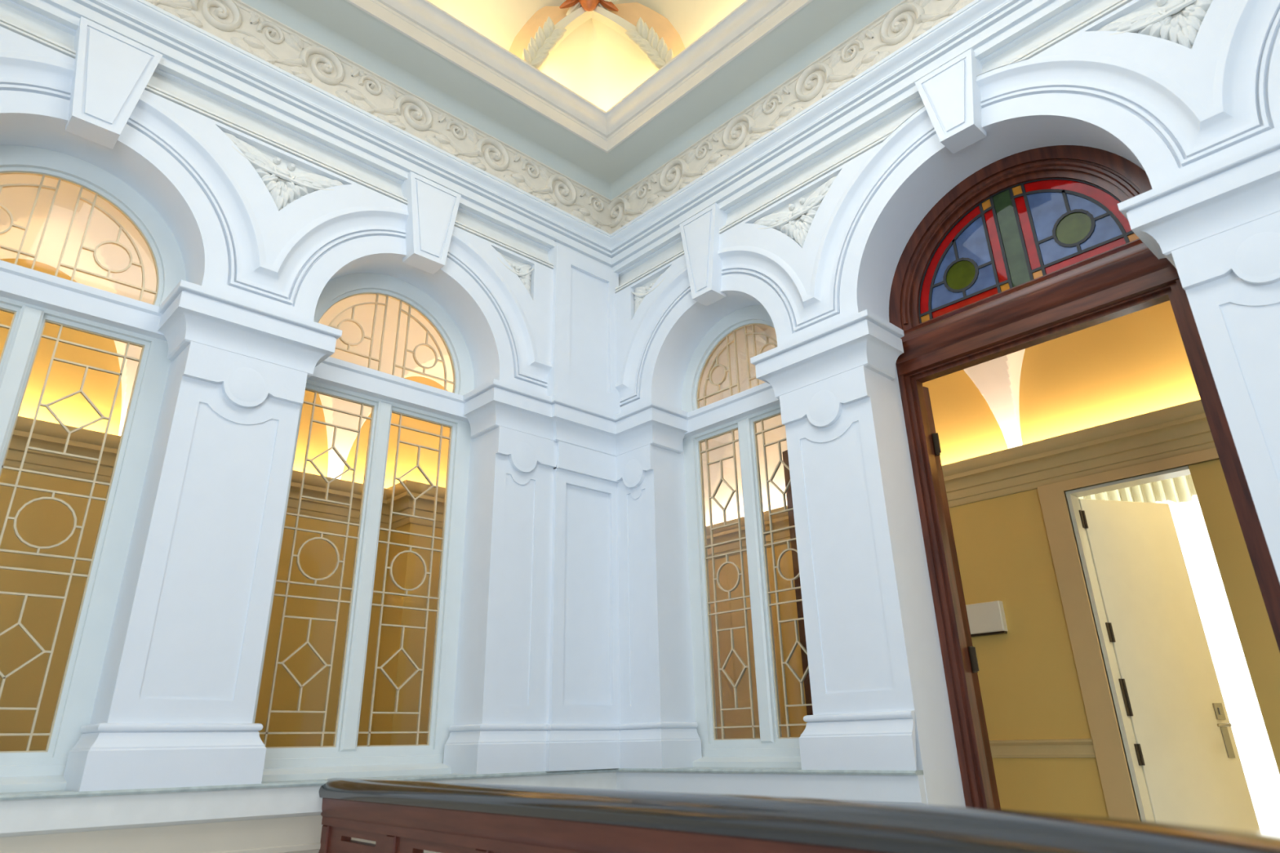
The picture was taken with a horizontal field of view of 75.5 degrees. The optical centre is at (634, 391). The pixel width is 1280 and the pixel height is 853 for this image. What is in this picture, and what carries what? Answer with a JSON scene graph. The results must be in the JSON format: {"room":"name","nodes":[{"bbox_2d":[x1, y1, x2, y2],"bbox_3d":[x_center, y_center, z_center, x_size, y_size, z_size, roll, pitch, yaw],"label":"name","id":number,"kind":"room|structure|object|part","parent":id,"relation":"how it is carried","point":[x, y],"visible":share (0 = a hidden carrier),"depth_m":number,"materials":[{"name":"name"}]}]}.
{"room":"stairwell landing","nodes":[
{"label":"stairwell landing","id":0,"kind":"room"},
{"bbox_2d":[0,258,449,751],"bbox_3d":[-2.765,1.059,4.821,8.420,4.050,0.400,19,-31,-39],"label":"wall","id":1,"kind":"structure","parent":0,"point":[42,522],"depth_m":5.19,"materials":[{"name":"beige paint"}]},
{"bbox_2d":[3,416,445,529],"bbox_3d":[-2.735,0.440,4.941,8.300,0.262,0.412,19,-31,-39],"label":"trim","id":2,"kind":"structure","parent":1,"relation":"attached to","point":[46,435],"depth_m":5.49,"materials":[{"name":"beige paint"}]},
{"bbox_2d":[0,173,735,526],"bbox_3d":[-2.529,-0.247,4.982,8.300,1.140,1.050,19,-31,-39],"label":"ceiling","id":3,"kind":"structure","parent":0,"point":[20,201],"depth_m":4.98,"materials":[{"name":"beige paint"}]},
{"bbox_2d":[0,0,923,852],"bbox_3d":[-1.823,-0.288,3.115,6.950,5.150,2.429,19,-31,-39],"label":"wall","id":4,"kind":"structure","parent":0,"point":[260,213],"depth_m":4.25,"materials":[{"name":"white paint"}]},
{"bbox_3d":[-3.214,-1.844,3.531,1.751,0.192,0.075,19,-31,-39],"label":"cavetto moulding","id":5,"kind":"part","parent":4,"relation":"part of","materials":[{"name":"white paint"}]},
{"bbox_2d":[0,144,186,792],"bbox_3d":[-2.731,0.146,3.551,1.210,2.872,0.170,19,-31,-39],"label":"window","id":6,"kind":"structure","parent":4,"relation":"in","point":[35,298],"depth_m":3.79,"materials":[{"name":"paint"}]},
{"bbox_3d":[-2.685,1.412,2.984,1.190,0.097,0.110,19,-31,-39],"label":"sill","id":7,"kind":"part","parent":6,"relation":"part of","materials":[{"name":"paint"}]},
{"bbox_3d":[-2.516,-1.495,3.968,0.270,0.471,0.012,19,-31,-39],"label":"raised panel","id":8,"kind":"part","parent":4,"relation":"part of","materials":[{"name":"white paint"}]},
{"bbox_3d":[-2.468,1.595,2.742,6.500,0.158,0.020,19,-31,-39],"label":"dado moulding","id":9,"kind":"part","parent":4,"relation":"part of","materials":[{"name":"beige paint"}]},
{"bbox_3d":[-1.899,0.700,3.750,0.372,1.309,0.001,19,-31,-39],"label":"sunk panel","id":10,"kind":"part","parent":4,"relation":"part of","materials":[{"name":"white paint"}]},
{"bbox_3d":[-1.933,-1.395,4.638,1.751,0.192,0.075,19,-31,-39],"label":"cavetto moulding","id":11,"kind":"part","parent":4,"relation":"part of","materials":[{"name":"white paint"}]},
{"bbox_3d":[-1.919,-1.211,4.533,0.726,0.108,0.024,19,-31,-39],"label":"stem","id":12,"kind":"part","parent":4,"relation":"part of","materials":[{"name":"white paint"}]},
{"bbox_3d":[-2.462,1.462,2.788,6.500,0.122,0.046,19,-31,-39],"label":"sill moulding","id":13,"kind":"part","parent":4,"relation":"part of","materials":[{"name":"white paint"}]},
{"bbox_2d":[11,0,611,269],"bbox_3d":[-2.494,-1.825,4.158,6.500,0.260,0.142,19,-31,-39],"label":"trim","id":14,"kind":"structure","parent":4,"relation":"attached to","point":[192,54],"depth_m":4.74,"materials":[{"name":"white paint"}]},
{"bbox_2d":[252,272,474,782],"bbox_3d":[-1.450,0.594,4.658,1.210,2.872,0.170,19,-31,-39],"label":"window","id":15,"kind":"structure","parent":4,"relation":"in","point":[386,394],"depth_m":4.67,"materials":[{"name":"paint"}]},
{"bbox_3d":[-1.405,1.861,4.091,1.190,0.097,0.110,19,-31,-39],"label":"sill","id":16,"kind":"part","parent":15,"relation":"part of","materials":[{"name":"paint"}]},
{"bbox_2d":[145,0,611,234],"bbox_3d":[-2.542,-2.119,4.323,6.488,0.412,0.069,19,-31,-39],"label":"trim","id":17,"kind":"structure","parent":4,"relation":"attached to","point":[235,22],"depth_m":5.17,"materials":[{"name":"beige paint"}]},
{"bbox_3d":[-2.535,-2.111,4.327,0.406,0.098,0.029,19,-31,-39],"label":"trailing stem","id":18,"kind":"part","parent":17,"relation":"part of","materials":[{"name":"beige paint"}]},
{"bbox_3d":[-2.093,-1.956,4.709,0.406,0.098,0.029,19,-31,-39],"label":"trailing stem","id":19,"kind":"part","parent":17,"relation":"part of","materials":[{"name":"beige paint"}]},
{"bbox_3d":[-1.651,-1.801,5.092,0.406,0.098,0.029,19,-31,-39],"label":"trailing stem","id":20,"kind":"part","parent":17,"relation":"part of","materials":[{"name":"beige paint"}]},
{"bbox_3d":[-1.208,-1.646,5.474,0.406,0.098,0.029,19,-31,-39],"label":"trailing stem","id":21,"kind":"part","parent":17,"relation":"part of","materials":[{"name":"beige paint"}]},
{"bbox_3d":[-0.766,-1.491,5.857,0.406,0.098,0.029,19,-31,-39],"label":"trailing stem","id":22,"kind":"part","parent":17,"relation":"part of","materials":[{"name":"beige paint"}]},
{"bbox_3d":[-0.324,-1.336,6.239,0.406,0.098,0.029,19,-31,-39],"label":"trailing stem","id":23,"kind":"part","parent":17,"relation":"part of","materials":[{"name":"beige paint"}]},
{"bbox_2d":[240,0,611,199],"bbox_3d":[-2.518,-2.361,4.377,6.466,0.075,0.070,19,-31,-39],"label":"trim","id":24,"kind":"structure","parent":4,"relation":"attached to","point":[277,10],"depth_m":5.37,"materials":[{"name":"grey paint"}]},
{"bbox_3d":[-1.236,-1.046,5.075,0.270,0.471,0.012,19,-31,-39],"label":"raised panel","id":25,"kind":"part","parent":4,"relation":"part of","materials":[{"name":"white paint"}]},
{"bbox_3d":[-1.797,1.186,2.353,6.780,0.018,2.259,19,-31,-39],"label":"sill","id":26,"kind":"part","parent":4,"relation":"part of","materials":[{"name":"white paint"}]},
{"bbox_3d":[-0.925,-1.042,5.510,1.006,0.192,0.075,19,-31,-39],"label":"cavetto moulding","id":27,"kind":"part","parent":4,"relation":"part of","materials":[{"name":"white paint"}]},
{"bbox_3d":[-0.810,-0.828,5.494,0.346,0.110,0.024,19,-31,-39],"label":"stem","id":28,"kind":"part","parent":4,"relation":"part of","materials":[{"name":"white paint"}]},
{"bbox_3d":[-0.684,1.126,4.801,0.217,1.309,0.001,19,-31,-39],"label":"sunk panel","id":29,"kind":"part","parent":4,"relation":"part of","materials":[{"name":"white paint"}]},
{"bbox_3d":[-0.297,1.244,5.128,0.384,1.318,0.001,19,-31,-39],"label":"sunk panel","id":30,"kind":"part","parent":4,"relation":"part of","materials":[{"name":"white paint"}]},
{"bbox_3d":[-0.322,-0.433,5.794,0.362,0.890,0.001,19,-31,-39],"label":"sunk panel","id":31,"kind":"part","parent":4,"relation":"part of","materials":[{"name":"white paint"}]},
{"bbox_2d":[278,0,871,183],"bbox_3d":[-0.092,-4.456,2.130,7.500,1.929,8.300,19,-31,-39],"label":"ceiling","id":32,"kind":"structure","parent":0,"point":[602,86],"depth_m":5.63,"materials":[{"name":"grey paint"}]},
{"bbox_3d":[-0.167,-3.107,3.173,4.290,0.274,4.690,19,-31,-39],"label":"rim moulding","id":33,"kind":"part","parent":32,"relation":"part of","materials":[{"name":"white paint"}]},
{"bbox_2d":[699,324,1025,519],"bbox_3d":[3.251,-0.811,4.024,1.350,1.210,8.450,19,-31,-39],"label":"ceiling","id":34,"kind":"structure","parent":0,"point":[997,380],"depth_m":6.45,"materials":[{"name":"beige paint"}]},
{"bbox_2d":[614,0,1279,807],"bbox_3d":[2.564,-0.372,3.124,0.566,5.150,8.449,19,-31,-39],"label":"wall","id":35,"kind":"structure","parent":0,"point":[1187,92],"depth_m":4.13,"materials":[{"name":"white paint"}]},
{"bbox_3d":[0.028,1.258,5.143,0.001,1.309,0.174,19,-31,-39],"label":"sunk panel","id":36,"kind":"part","parent":35,"relation":"part of","materials":[{"name":"white paint"}]},
{"bbox_3d":[0.123,-0.729,5.782,0.024,0.100,0.409,19,-31,-39],"label":"stem","id":37,"kind":"part","parent":35,"relation":"part of","materials":[{"name":"white paint"}]},
{"bbox_3d":[0.145,-0.910,5.869,0.075,0.192,0.906,19,-31,-39],"label":"cavetto moulding","id":38,"kind":"part","parent":35,"relation":"part of","materials":[{"name":"white paint"}]},
{"bbox_3d":[0.430,-0.902,5.410,0.012,0.534,0.240,19,-31,-39],"label":"raised panel","id":39,"kind":"part","parent":35,"relation":"part of","materials":[{"name":"white paint"}]},
{"bbox_2d":[681,305,812,768],"bbox_3d":[0.692,0.737,5.011,0.170,2.810,1.075,19,-31,-39],"label":"window","id":40,"kind":"structure","parent":35,"relation":"in","point":[740,411],"depth_m":5.06,"materials":[{"name":"paint"}]},
{"bbox_3d":[0.695,1.976,4.458,0.110,0.097,1.055,19,-31,-39],"label":"sill","id":41,"kind":"part","parent":40,"relation":"part of","materials":[{"name":"paint"}]},
{"bbox_2d":[610,0,902,199],"bbox_3d":[2.512,-2.724,3.765,0.070,0.075,7.966,19,-31,-39],"label":"trim","id":42,"kind":"structure","parent":35,"relation":"attached to","point":[873,10],"depth_m":5.43,"materials":[{"name":"grey paint"}]},
{"bbox_3d":[0.557,2.000,4.184,0.046,0.122,1.978,19,-31,-39],"label":"sill moulding","id":43,"kind":"part","parent":35,"relation":"part of","materials":[{"name":"white paint"}]},
{"bbox_2d":[608,0,973,233],"bbox_3d":[2.527,-2.474,3.729,0.069,0.412,8.048,19,-31,-39],"label":"trim","id":44,"kind":"structure","parent":35,"relation":"attached to","point":[908,20],"depth_m":5.25,"materials":[{"name":"beige paint"}]},
{"bbox_3d":[0.092,-1.399,6.110,0.029,0.098,0.406,19,-31,-39],"label":"trailing stem","id":45,"kind":"part","parent":44,"relation":"part of","materials":[{"name":"beige paint"}]},
{"bbox_3d":[0.507,-1.582,5.704,0.029,0.098,0.406,19,-31,-39],"label":"trailing stem","id":46,"kind":"part","parent":44,"relation":"part of","materials":[{"name":"beige paint"}]},
{"bbox_3d":[0.921,-1.764,5.299,0.029,0.098,0.406,19,-31,-39],"label":"trailing stem","id":47,"kind":"part","parent":44,"relation":"part of","materials":[{"name":"beige paint"}]},
{"bbox_3d":[1.336,-1.946,4.893,0.029,0.098,0.406,19,-31,-39],"label":"trailing stem","id":48,"kind":"part","parent":44,"relation":"part of","materials":[{"name":"beige paint"}]},
{"bbox_3d":[1.751,-2.128,4.487,0.029,0.098,0.406,19,-31,-39],"label":"trailing stem","id":49,"kind":"part","parent":44,"relation":"part of","materials":[{"name":"beige paint"}]},
{"bbox_3d":[0.956,-1.082,4.961,0.024,0.115,0.698,19,-31,-39],"label":"stem","id":50,"kind":"part","parent":35,"relation":"part of","materials":[{"name":"white paint"}]},
{"bbox_3d":[1.065,-1.314,4.969,0.075,0.192,1.792,19,-31,-39],"label":"cavetto moulding","id":51,"kind":"part","parent":35,"relation":"part of","materials":[{"name":"white paint"}]},
{"bbox_2d":[610,0,1080,272],"bbox_3d":[2.510,-2.187,3.547,0.142,0.260,8.000,19,-31,-39],"label":"trim","id":52,"kind":"structure","parent":35,"relation":"attached to","point":[984,27],"depth_m":4.83,"materials":[{"name":"white paint"}]},
{"bbox_3d":[1.049,0.810,4.144,0.001,1.309,0.372,19,-31,-39],"label":"sunk panel","id":53,"kind":"part","parent":35,"relation":"part of","materials":[{"name":"white paint"}]},
{"bbox_3d":[1.630,-1.509,4.269,0.012,0.361,0.230,19,-31,-39],"label":"raised panel","id":54,"kind":"part","parent":35,"relation":"part of","materials":[{"name":"white paint"}]},
{"bbox_2d":[782,145,1279,808],"bbox_3d":[1.651,0.764,4.153,0.364,3.904,2.604,15,-28,-33],"label":"door","id":55,"kind":"structure","parent":35,"relation":"in","point":[1034,246],"depth_m":4.15,"materials":[{"name":"brown wood"}]},
{"bbox_3d":[1.615,-0.401,4.579,0.003,0.056,0.070,19,-31,-39],"label":"glass pane","id":56,"kind":"part","parent":55,"relation":"part of","materials":[{"name":"orange glass"}]},
{"bbox_3d":[1.714,-0.705,4.587,0.003,0.218,0.168,19,-31,-39],"label":"glass pane","id":57,"kind":"part","parent":55,"relation":"part of","materials":[{"name":"blue glass"}]},
{"bbox_3d":[1.706,-0.533,4.527,0.003,0.140,0.200,19,-31,-39],"label":"glass pane","id":58,"kind":"part","parent":55,"relation":"part of","materials":[{"name":"blue glass"}]},
{"bbox_3d":[1.740,-0.723,4.564,0.003,0.510,0.446,19,-31,-39],"label":"glass pane","id":59,"kind":"part","parent":55,"relation":"part of","materials":[{"name":"glass"}]},
{"bbox_3d":[1.775,-0.629,4.487,0.003,0.181,0.181,19,-31,-39],"label":"glass pane","id":60,"kind":"part","parent":55,"relation":"part of","materials":[{"name":"green glass"}]},
{"bbox_3d":[1.769,-0.469,4.428,0.003,0.056,0.379,19,-31,-39],"label":"glass pane","id":61,"kind":"part","parent":55,"relation":"part of","materials":[{"name":"red glass"}]},
{"bbox_3d":[1.833,-0.796,4.486,0.003,0.300,0.177,19,-31,-39],"label":"glass pane","id":62,"kind":"part","parent":55,"relation":"part of","materials":[{"name":"blue glass"}]},
{"bbox_3d":[1.837,-0.591,4.399,0.003,0.140,0.177,19,-31,-39],"label":"glass pane","id":63,"kind":"part","parent":55,"relation":"part of","materials":[{"name":"blue glass"}]},
{"bbox_3d":[1.912,-1.009,4.481,0.003,0.080,0.061,19,-31,-39],"label":"glass pane","id":64,"kind":"part","parent":55,"relation":"part of","materials":[{"name":"orange glass"}]},
{"bbox_3d":[1.917,-0.772,4.380,0.003,0.450,0.061,19,-31,-39],"label":"glass pane","id":65,"kind":"part","parent":55,"relation":"part of","materials":[{"name":"red glass"}]},
{"bbox_3d":[1.922,-0.536,4.279,0.003,0.056,0.061,19,-31,-39],"label":"glass pane","id":66,"kind":"part","parent":55,"relation":"part of","materials":[{"name":"orange glass"}]},
{"bbox_3d":[1.974,-0.805,4.327,0.003,0.578,0.104,19,-31,-39],"label":"glass pane","id":67,"kind":"part","parent":55,"relation":"part of","materials":[{"name":"green glass"}]},
{"bbox_3d":[2.027,-1.060,4.369,0.003,0.080,0.061,19,-31,-39],"label":"glass pane","id":68,"kind":"part","parent":55,"relation":"part of","materials":[{"name":"orange glass"}]},
{"bbox_3d":[2.031,-0.823,4.268,0.003,0.450,0.061,19,-31,-39],"label":"glass pane","id":69,"kind":"part","parent":55,"relation":"part of","materials":[{"name":"red glass"}]},
{"bbox_3d":[2.036,-0.586,4.167,0.003,0.056,0.061,19,-31,-39],"label":"glass pane","id":70,"kind":"part","parent":55,"relation":"part of","materials":[{"name":"orange glass"}]},
{"bbox_3d":[2.113,-0.919,4.213,0.003,0.300,0.177,19,-31,-39],"label":"glass pane","id":71,"kind":"part","parent":55,"relation":"part of","materials":[{"name":"blue glass"}]},
{"bbox_3d":[2.117,-0.714,4.125,0.003,0.140,0.177,19,-31,-39],"label":"glass pane","id":72,"kind":"part","parent":55,"relation":"part of","materials":[{"name":"blue glass"}]},
{"bbox_3d":[2.177,-0.806,4.093,0.003,0.181,0.181,19,-31,-39],"label":"glass pane","id":73,"kind":"part","parent":55,"relation":"part of","materials":[{"name":"green glass"}]},
{"bbox_3d":[2.207,-0.928,4.107,0.003,0.510,0.446,19,-31,-39],"label":"glass pane","id":74,"kind":"part","parent":55,"relation":"part of","materials":[{"name":"glass"}]},
{"bbox_3d":[2.189,-0.653,4.017,0.003,0.056,0.379,19,-31,-39],"label":"glass pane","id":75,"kind":"part","parent":55,"relation":"part of","materials":[{"name":"red glass"}]},
{"bbox_3d":[2.233,-0.933,4.080,0.003,0.218,0.168,19,-31,-39],"label":"glass pane","id":76,"kind":"part","parent":55,"relation":"part of","materials":[{"name":"blue glass"}]},
{"bbox_3d":[2.248,-0.771,3.997,0.003,0.140,0.200,19,-31,-39],"label":"glass pane","id":77,"kind":"part","parent":55,"relation":"part of","materials":[{"name":"blue glass"}]},
{"bbox_3d":[2.343,-0.721,3.866,0.003,0.056,0.070,19,-31,-39],"label":"glass pane","id":78,"kind":"part","parent":55,"relation":"part of","materials":[{"name":"orange glass"}]},
{"bbox_3d":[2.354,-1.880,3.707,0.075,0.192,1.990,19,-31,-39],"label":"cavetto moulding","id":79,"kind":"part","parent":35,"relation":"part of","materials":[{"name":"white paint"}]},
{"bbox_3d":[2.347,-1.694,3.601,0.024,0.111,0.660,19,-31,-39],"label":"stem","id":80,"kind":"part","parent":35,"relation":"part of","materials":[{"name":"white paint"}]},
{"bbox_3d":[2.405,0.215,2.818,0.001,1.309,0.372,19,-31,-39],"label":"sunk panel","id":81,"kind":"part","parent":35,"relation":"part of","materials":[{"name":"white paint"}]},
{"bbox_2d":[707,300,1279,817],"bbox_3d":[3.454,0.725,4.329,0.120,4.050,9.500,19,-31,-39],"label":"wall","id":82,"kind":"structure","parent":0,"point":[1135,363],"depth_m":5.16,"materials":[{"name":"beige paint"}]},
{"bbox_2d":[706,399,1215,560],"bbox_3d":[3.350,0.126,4.492,0.132,0.262,9.500,19,-31,-39],"label":"trim","id":83,"kind":"structure","parent":82,"relation":"attached to","point":[1184,428],"depth_m":5.15,"materials":[{"name":"beige paint"}]},
{"bbox_2d":[965,600,1008,637],"bbox_3d":[2.203,1.477,5.332,0.055,0.198,0.365,19,-31,-39],"label":"wall box","id":84,"kind":"object","parent":82,"relation":"attached to","point":[984,619],"visible":0.64,"depth_m":5.26,"materials":[{"name":"beige paint"}]},
{"bbox_2d":[989,738,1095,758],"bbox_3d":[1.392,2.549,5.854,0.030,0.103,3.560,19,-31,-39],"label":"trim","id":85,"kind":"structure","parent":82,"relation":"attached to","point":[1054,748],"depth_m":4.86,"materials":[{"name":"beige paint"}]},
{"bbox_3d":[1.949,2.091,2.178,12.500,0.100,9.900,19,-31,-39],"label":"floor","id":86,"kind":"structure","parent":0,"visible":0},
{"bbox_2d":[318,777,1279,852],"bbox_3d":[-0.099,1.425,1.845,0.973,0.938,4.564,9,-25,-22],"label":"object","id":87,"kind":"object","parent":86,"relation":"on","point":[401,816],"visible":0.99,"depth_m":1.94,"materials":[{"name":"black paint"}]},
{"bbox_3d":[-1.117,2.165,3.288,0.044,0.750,0.630,17,-29,-36],"label":"pierced panel","id":88,"kind":"part","parent":87,"relation":"part of","materials":[{"name":"brown wood"}]},
{"bbox_3d":[-0.678,1.943,2.790,0.044,0.750,0.630,17,-29,-36],"label":"pierced panel","id":89,"kind":"part","parent":87,"relation":"part of","materials":[{"name":"brown wood"}]},
{"bbox_3d":[-0.108,1.119,1.981,0.939,0.108,4.540,9,-25,-21],"label":"rail moulding","id":90,"kind":"part","parent":87,"relation":"part of","materials":[{"name":"brown wood"}]},
{"bbox_2d":[1078,474,1279,835],"bbox_3d":[4.393,1.957,6.684,0.163,3.564,3.300,19,-31,-39],"label":"sheer curtain","id":91,"kind":"object","parent":86,"relation":"on","point":[1260,771],"visible":0.1,"depth_m":6.48,"materials":[{"name":"beige fabric"}]},
{"bbox_3d":[3.798,1.411,5.946,2.780,4.050,5.600,19,-31,-39],"label":"wall","id":92,"kind":"structure","parent":0,"visible":0},
{"bbox_2d":[1036,447,1260,832],"bbox_3d":[3.393,1.631,4.493,0.763,2.515,1.545,19,-31,-39],"label":"door","id":93,"kind":"structure","parent":92,"relation":"in","point":[1184,765],"depth_m":4.85,"materials":[{"name":"beige paint"}]},
{"bbox_3d":[3.427,1.873,4.837,0.060,0.090,0.014,4,-24,-13],"label":"lock plate","id":94,"kind":"part","parent":93,"relation":"part of","materials":[{"name":"gold metal"}]},
{"bbox_3d":[3.406,1.926,4.768,0.113,0.020,0.054,19,-31,-39],"label":"handle","id":95,"kind":"part","parent":93,"relation":"part of","materials":[{"name":"gold metal"}]},
{"bbox_3d":[3.429,2.028,4.774,0.046,0.165,0.006,4,-24,-13],"label":"plate","id":96,"kind":"part","parent":93,"relation":"part of","materials":[{"name":"gold metal"}]}
]}

